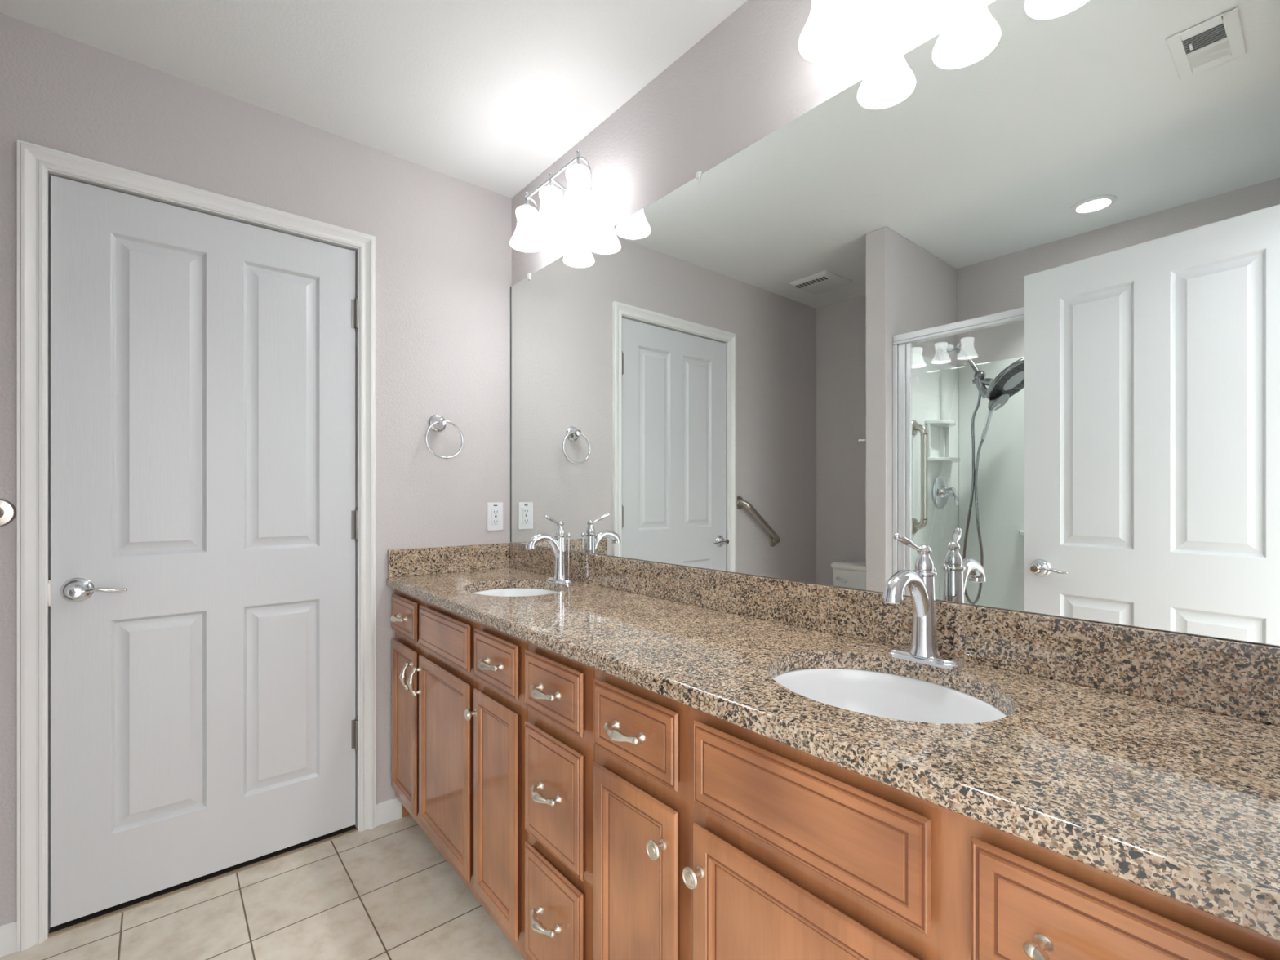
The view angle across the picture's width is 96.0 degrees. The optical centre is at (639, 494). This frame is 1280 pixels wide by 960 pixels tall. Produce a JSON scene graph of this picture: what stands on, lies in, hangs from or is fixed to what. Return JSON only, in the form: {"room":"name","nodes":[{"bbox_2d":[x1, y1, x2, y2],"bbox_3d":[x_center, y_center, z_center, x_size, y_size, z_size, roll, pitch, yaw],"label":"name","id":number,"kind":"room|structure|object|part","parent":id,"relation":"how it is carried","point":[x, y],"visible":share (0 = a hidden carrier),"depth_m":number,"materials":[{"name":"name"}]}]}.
{"room":"bathroom","nodes":[
{"label":"bathroom","id":0,"kind":"room"},
{"bbox_2d":[0,13,511,925],"bbox_3d":[-1.436,-0.028,1.740,2.475,2.428,0.115,0,0,-40],"label":"wall","id":1,"kind":"structure","parent":0,"point":[443,249],"depth_m":2.08,"materials":[{"name":"grey paint"}]},
{"bbox_2d":[0,498,16,526],"bbox_3d":[-1.755,0.164,1.353,0.390,0.311,0.070,0,0,-40],"label":"grab bar","id":2,"kind":"object","parent":1,"relation":"attached to","point":[7,510],"visible":1,"depth_m":1.49,"materials":[{"name":"silver metal"}]},
{"bbox_3d":[-1.754,0.164,1.353,0.350,0.271,0.067,0,0,-40],"label":"rail","id":3,"kind":"part","parent":2,"relation":"part of","materials":[{"name":"silver metal"}]},
{"bbox_2d":[17,139,375,951],"bbox_3d":[-1.320,0.132,1.825,0.876,2.108,0.134,0,0,-40],"label":"door frame","id":4,"kind":"structure","parent":1,"relation":"attached to","point":[36,164],"depth_m":1.54,"materials":[{"name":"white paint"}]},
{"bbox_2d":[0,797,402,957],"bbox_3d":[-1.552,1.149,1.561,1.813,0.075,0.012,0,0,-40],"label":"baseboard","id":5,"kind":"structure","parent":1,"relation":"attached to","point":[390,810],"depth_m":2.06,"materials":[{"name":"white paint"}]},
{"bbox_2d":[48,175,358,927],"bbox_3d":[-1.292,0.152,1.782,0.786,2.026,0.097,0,0,-40],"label":"door","id":6,"kind":"structure","parent":1,"relation":"in","point":[204,518],"depth_m":1.75,"materials":[{"name":"white paint"}]},
{"bbox_3d":[-1.603,0.265,1.559,0.022,0.070,0.029,0,0,-40],"label":"strike plate","id":7,"kind":"part","parent":6,"relation":"part of","materials":[{"name":"silver metal"}]},
{"bbox_3d":[-1.538,0.261,1.576,0.067,0.067,0.026,0,0,-40],"label":"handle","id":8,"kind":"part","parent":6,"relation":"part of","materials":[{"name":"silver metal"}]},
{"bbox_3d":[-1.485,0.261,1.580,0.121,0.033,0.036,0,0,-40],"label":"lever","id":9,"kind":"part","parent":6,"relation":"part of","materials":[{"name":"silver metal"}]},
{"bbox_2d":[424,413,463,459],"bbox_3d":[-0.752,-0.222,2.198,0.149,0.175,0.058,0,0,-40],"label":"towel ring","id":10,"kind":"object","parent":1,"relation":"attached to","point":[437,423],"visible":1,"depth_m":2.19,"materials":[{"name":"silver metal"}]},
{"bbox_3d":[-0.760,-0.275,2.192,0.068,0.068,0.056,0,0,-40],"label":"post","id":11,"kind":"part","parent":10,"relation":"part of","materials":[{"name":"silver metal"}]},
{"bbox_2d":[487,502,502,530],"bbox_3d":[-0.593,0.089,2.363,0.070,0.115,0.009,0,0,-40],"label":"outlet","id":12,"kind":"object","parent":1,"relation":"attached to","point":[495,510],"visible":1,"depth_m":2.36,"materials":[{"name":"white plastic"}]},
{"bbox_2d":[491,508,499,524],"bbox_3d":[-0.591,0.089,2.361,0.034,0.067,0.003,0,0,-40],"label":"receptacle","id":13,"kind":"object","parent":12,"relation":"attached to","point":[495,512],"depth_m":2.36,"materials":[{"name":"grey plastic"}]},
{"bbox_2d":[0,814,524,959],"bbox_3d":[-0.691,1.235,0.848,2.475,0.103,4.010,0,0,-40],"label":"floor","id":14,"kind":"structure","parent":0,"point":[385,891],"depth_m":1.63,"materials":[{"name":"beige tile"}]},
{"bbox_2d":[47,828,357,937],"bbox_3d":[-1.294,1.184,1.793,0.767,0.004,0.014,0,0,-40],"label":"threshold","id":15,"kind":"object","parent":14,"relation":"on","point":[145,902],"visible":1,"depth_m":1.74,"materials":[{"name":"beige stone"}]},
{"bbox_2d":[390,589,527,959],"bbox_3d":[-0.426,0.759,1.865,0.529,0.851,0.985,0,0,-40],"label":"vanity cabinet","id":16,"kind":"object","parent":14,"relation":"on","point":[460,710],"visible":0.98,"depth_m":1.59,"materials":[{"name":"brown wood"}]},
{"bbox_3d":[-0.829,0.421,1.967,0.042,0.021,0.094,0,0,-40],"label":"pull handle","id":17,"kind":"part","parent":16,"relation":"part of","materials":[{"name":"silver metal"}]},
{"bbox_3d":[-0.812,0.422,1.995,0.020,0.129,0.255,0,0,-40],"label":"drawer","id":18,"kind":"part","parent":16,"relation":"part of","materials":[{"name":"brown wood"}]},
{"bbox_3d":[-0.812,0.788,1.995,0.020,0.537,0.255,0,0,-40],"label":"door","id":19,"kind":"part","parent":16,"relation":"part of","materials":[{"name":"brown wood"}]},
{"bbox_3d":[-0.768,0.596,1.894,0.042,0.094,0.021,0,0,-40],"label":"pull handle","id":20,"kind":"part","parent":16,"relation":"part of","materials":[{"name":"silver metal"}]},
{"bbox_3d":[-0.720,0.596,1.837,0.042,0.094,0.021,0,0,-40],"label":"pull handle","id":21,"kind":"part","parent":16,"relation":"part of","materials":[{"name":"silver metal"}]},
{"bbox_3d":[-0.586,0.788,1.724,0.020,0.537,0.390,0,0,-40],"label":"door","id":22,"kind":"part","parent":16,"relation":"part of","materials":[{"name":"brown wood"}]},
{"bbox_3d":[-0.443,0.576,1.516,0.029,0.031,0.031,0,0,-40],"label":"knob","id":23,"kind":"part","parent":16,"relation":"part of","materials":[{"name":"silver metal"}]},
{"bbox_3d":[-0.377,0.421,1.427,0.042,0.021,0.094,0,0,-40],"label":"pull handle","id":24,"kind":"part","parent":16,"relation":"part of","materials":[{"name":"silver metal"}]},
{"bbox_3d":[-0.363,0.788,1.457,0.020,0.537,0.241,0,0,-40],"label":"door","id":25,"kind":"part","parent":16,"relation":"part of","materials":[{"name":"brown wood"}]},
{"bbox_3d":[-0.363,0.422,1.457,0.020,0.129,0.241,0,0,-40],"label":"drawer","id":26,"kind":"part","parent":16,"relation":"part of","materials":[{"name":"brown wood"}]},
{"bbox_2d":[386,542,1279,941],"bbox_3d":[-0.022,0.266,1.408,0.500,0.132,2.206,0,0,-40],"label":"countertop","id":27,"kind":"structure","parent":16,"relation":"on","point":[1149,759],"depth_m":0.82,"materials":[{"name":"brown stone"}]},
{"bbox_2d":[472,587,558,596],"bbox_3d":[-0.404,0.407,1.876,0.357,0.148,0.420,0,0,-40],"label":"undermount sink","id":28,"kind":"object","parent":27,"relation":"in","point":[517,592],"visible":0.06,"depth_m":2.04,"materials":[{"name":"white ceramic"}]},
{"bbox_2d":[525,515,574,583],"bbox_3d":[-0.293,0.184,1.957,0.126,0.233,0.166,0,0,27],"label":"faucet","id":29,"kind":"object","parent":27,"relation":"on","point":[557,544],"visible":1,"depth_m":1.97,"materials":[{"name":"silver metal"}]},
{"bbox_3d":[-0.322,0.178,1.953,0.143,0.098,0.033,0,0,-40],"label":"spout","id":30,"kind":"part","parent":29,"relation":"part of","materials":[{"name":"silver metal"}]},
{"bbox_3d":[-0.292,0.102,1.969,0.032,0.070,0.091,0,0,36],"label":"lever handle","id":31,"kind":"part","parent":29,"relation":"part of","materials":[{"name":"silver metal"}]},
{"bbox_3d":[-0.275,0.293,1.993,0.052,0.013,0.132,0,0,-40],"label":"plate","id":32,"kind":"part","parent":29,"relation":"part of","materials":[{"name":"silver metal"}]},
{"bbox_3d":[-0.249,0.211,2.015,0.012,0.154,0.012,0,0,-40],"label":"lift rod","id":33,"kind":"part","parent":29,"relation":"part of","materials":[{"name":"silver metal"}]},
{"bbox_2d":[773,667,1007,724],"bbox_3d":[0.386,0.407,0.931,0.357,0.148,0.420,0,0,-40],"label":"undermount sink","id":34,"kind":"object","parent":27,"relation":"in","point":[879,694],"visible":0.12,"depth_m":1.06,"materials":[{"name":"white ceramic"}]},
{"bbox_2d":[882,533,964,669],"bbox_3d":[0.497,0.184,1.010,0.126,0.233,0.166,0,0,27],"label":"faucet","id":35,"kind":"object","parent":27,"relation":"on","point":[920,581],"visible":1,"depth_m":1.03,"materials":[{"name":"silver metal"}]},
{"bbox_3d":[0.468,0.178,1.007,0.143,0.098,0.033,0,0,-40],"label":"spout","id":36,"kind":"part","parent":35,"relation":"part of","materials":[{"name":"silver metal"}]},
{"bbox_3d":[0.489,0.102,1.034,0.091,0.070,0.032,0,0,-26],"label":"lever handle","id":37,"kind":"part","parent":35,"relation":"part of","materials":[{"name":"silver metal"}]},
{"bbox_3d":[0.516,0.293,1.047,0.052,0.013,0.132,0,0,-40],"label":"plate","id":38,"kind":"part","parent":35,"relation":"part of","materials":[{"name":"silver metal"}]},
{"bbox_2d":[524,641,595,959],"bbox_3d":[-0.022,0.759,1.381,0.529,0.851,0.270,0,0,-40],"label":"vanity cabinet","id":39,"kind":"object","parent":14,"relation":"on","point":[560,748],"visible":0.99,"depth_m":1.22,"materials":[{"name":"brown wood"}]},
{"bbox_3d":[-0.209,0.911,1.225,0.042,0.021,0.094,0,0,-40],"label":"pull handle","id":40,"kind":"part","parent":39,"relation":"part of","materials":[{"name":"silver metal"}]},
{"bbox_3d":[-0.209,0.421,1.225,0.042,0.021,0.094,0,0,-40],"label":"pull handle","id":41,"kind":"part","parent":39,"relation":"part of","materials":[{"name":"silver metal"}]},
{"bbox_3d":[-0.208,0.638,1.224,0.042,0.021,0.094,0,0,-40],"label":"pull handle","id":42,"kind":"part","parent":39,"relation":"part of","materials":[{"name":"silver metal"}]},
{"bbox_3d":[-0.186,0.928,1.246,0.020,0.256,0.234,0,0,-40],"label":"drawer","id":43,"kind":"part","parent":39,"relation":"part of","materials":[{"name":"brown wood"}]},
{"bbox_3d":[-0.186,0.648,1.246,0.020,0.251,0.234,0,0,-40],"label":"drawer","id":44,"kind":"part","parent":39,"relation":"part of","materials":[{"name":"brown wood"}]},
{"bbox_3d":[-0.186,0.422,1.246,0.020,0.129,0.234,0,0,-40],"label":"drawer","id":45,"kind":"part","parent":39,"relation":"part of","materials":[{"name":"brown wood"}]},
{"bbox_2d":[593,668,1279,959],"bbox_3d":[0.368,0.759,0.914,0.529,0.851,0.944,0,0,-40],"label":"vanity cabinet","id":46,"kind":"object","parent":14,"relation":"on","point":[715,838],"visible":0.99,"depth_m":0.76,"materials":[{"name":"brown wood"}]},
{"bbox_3d":[-0.035,0.421,1.017,0.042,0.021,0.094,0,0,-40],"label":"pull handle","id":47,"kind":"part","parent":46,"relation":"part of","materials":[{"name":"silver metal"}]},
{"bbox_3d":[-0.011,0.422,1.035,0.020,0.129,0.235,0,0,-40],"label":"drawer","id":48,"kind":"part","parent":46,"relation":"part of","materials":[{"name":"brown wood"}]},
{"bbox_3d":[-0.011,0.788,1.035,0.020,0.537,0.235,0,0,-40],"label":"door","id":49,"kind":"part","parent":46,"relation":"part of","materials":[{"name":"brown wood"}]},
{"bbox_3d":[0.028,0.582,0.951,0.029,0.031,0.031,0,0,-40],"label":"knob","id":50,"kind":"part","parent":46,"relation":"part of","materials":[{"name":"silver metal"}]},
{"bbox_3d":[0.084,0.584,0.885,0.029,0.031,0.031,0,0,-40],"label":"knob","id":51,"kind":"part","parent":46,"relation":"part of","materials":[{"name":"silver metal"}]},
{"bbox_3d":[0.205,0.788,0.776,0.020,0.537,0.365,0,0,-40],"label":"door","id":52,"kind":"part","parent":46,"relation":"part of","materials":[{"name":"brown wood"}]},
{"bbox_3d":[0.391,0.426,0.507,0.042,0.021,0.094,0,0,-40],"label":"pull handle","id":53,"kind":"part","parent":46,"relation":"part of","materials":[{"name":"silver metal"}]},
{"bbox_3d":[0.423,0.422,0.516,0.020,0.129,0.232,0,0,-40],"label":"drawer","id":54,"kind":"part","parent":46,"relation":"part of","materials":[{"name":"brown wood"}]},
{"bbox_2d":[0,0,747,198],"bbox_3d":[-0.691,-1.292,0.848,2.475,0.100,4.010,0,0,-40],"label":"ceiling","id":55,"kind":"structure","parent":0,"point":[489,95],"depth_m":1.64,"materials":[{"name":"white paint"}]},
{"bbox_2d":[511,0,1279,646],"bbox_3d":[0.252,-0.028,1.560,0.115,2.428,2.325,0,0,-40],"label":"wall","id":56,"kind":"structure","parent":0,"point":[748,77],"depth_m":1.52,"materials":[{"name":"grey paint"}]},
{"bbox_2d":[510,149,596,252],"bbox_3d":[-0.279,-0.993,1.967,0.178,0.193,0.450,0,0,-40],"label":"vanity light","id":57,"kind":"object","parent":56,"relation":"attached to","point":[577,202],"visible":1,"depth_m":1.92,"materials":[{"name":"white glass"}]},
{"bbox_3d":[-0.407,-0.961,2.075,0.120,0.129,0.120,0,0,-40],"label":"lamp shade","id":58,"kind":"part","parent":57,"relation":"part of","materials":[{"name":"white glass"}]},
{"bbox_3d":[-0.387,-1.012,2.092,0.054,0.126,0.009,0,0,-40],"label":"scroll arm","id":59,"kind":"part","parent":57,"relation":"part of","materials":[{"name":"silver metal"}]},
{"bbox_3d":[-0.301,-0.961,1.949,0.120,0.129,0.120,0,0,-40],"label":"lamp shade","id":60,"kind":"part","parent":57,"relation":"part of","materials":[{"name":"white glass"}]},
{"bbox_3d":[-0.196,-0.961,1.822,0.120,0.129,0.120,0,0,-40],"label":"lamp shade","id":61,"kind":"part","parent":57,"relation":"part of","materials":[{"name":"white glass"}]},
{"bbox_3d":[-0.175,-1.012,1.839,0.054,0.126,0.009,0,0,-40],"label":"scroll arm","id":62,"kind":"part","parent":57,"relation":"part of","materials":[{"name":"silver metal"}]},
{"bbox_2d":[798,0,931,62],"bbox_3d":[0.503,-0.993,1.031,0.178,0.193,0.450,0,0,-40],"label":"vanity light","id":63,"kind":"object","parent":56,"relation":"attached to","point":[832,29],"visible":1,"depth_m":1.15,"materials":[{"name":"white glass"}]},
{"bbox_3d":[0.375,-0.975,1.139,0.051,0.077,0.051,0,0,-40],"label":"bulb","id":64,"kind":"part","parent":63,"relation":"part of","materials":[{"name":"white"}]},
{"bbox_3d":[0.375,-0.961,1.139,0.120,0.129,0.120,0,0,-40],"label":"lamp shade","id":65,"kind":"part","parent":63,"relation":"part of","materials":[{"name":"white glass"}]},
{"bbox_3d":[0.481,-0.961,1.012,0.120,0.129,0.120,0,0,-40],"label":"lamp shade","id":66,"kind":"part","parent":63,"relation":"part of","materials":[{"name":"white glass"}]},
{"bbox_2d":[509,542,1279,725],"bbox_3d":[0.162,0.250,1.562,0.020,0.100,2.206,0,0,-40],"label":"backsplash","id":67,"kind":"structure","parent":56,"relation":"attached to","point":[1236,678],"depth_m":0.99,"materials":[{"name":"stone"}]},
{"bbox_2d":[510,0,1279,645],"bbox_3d":[0.163,-0.340,1.567,0.012,1.078,2.199,0,0,-40],"label":"vanity mirror","id":68,"kind":"object","parent":56,"relation":"attached to","point":[1003,302],"visible":1,"depth_m":1.05,"materials":[{"name":"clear mirror"}]}
]}

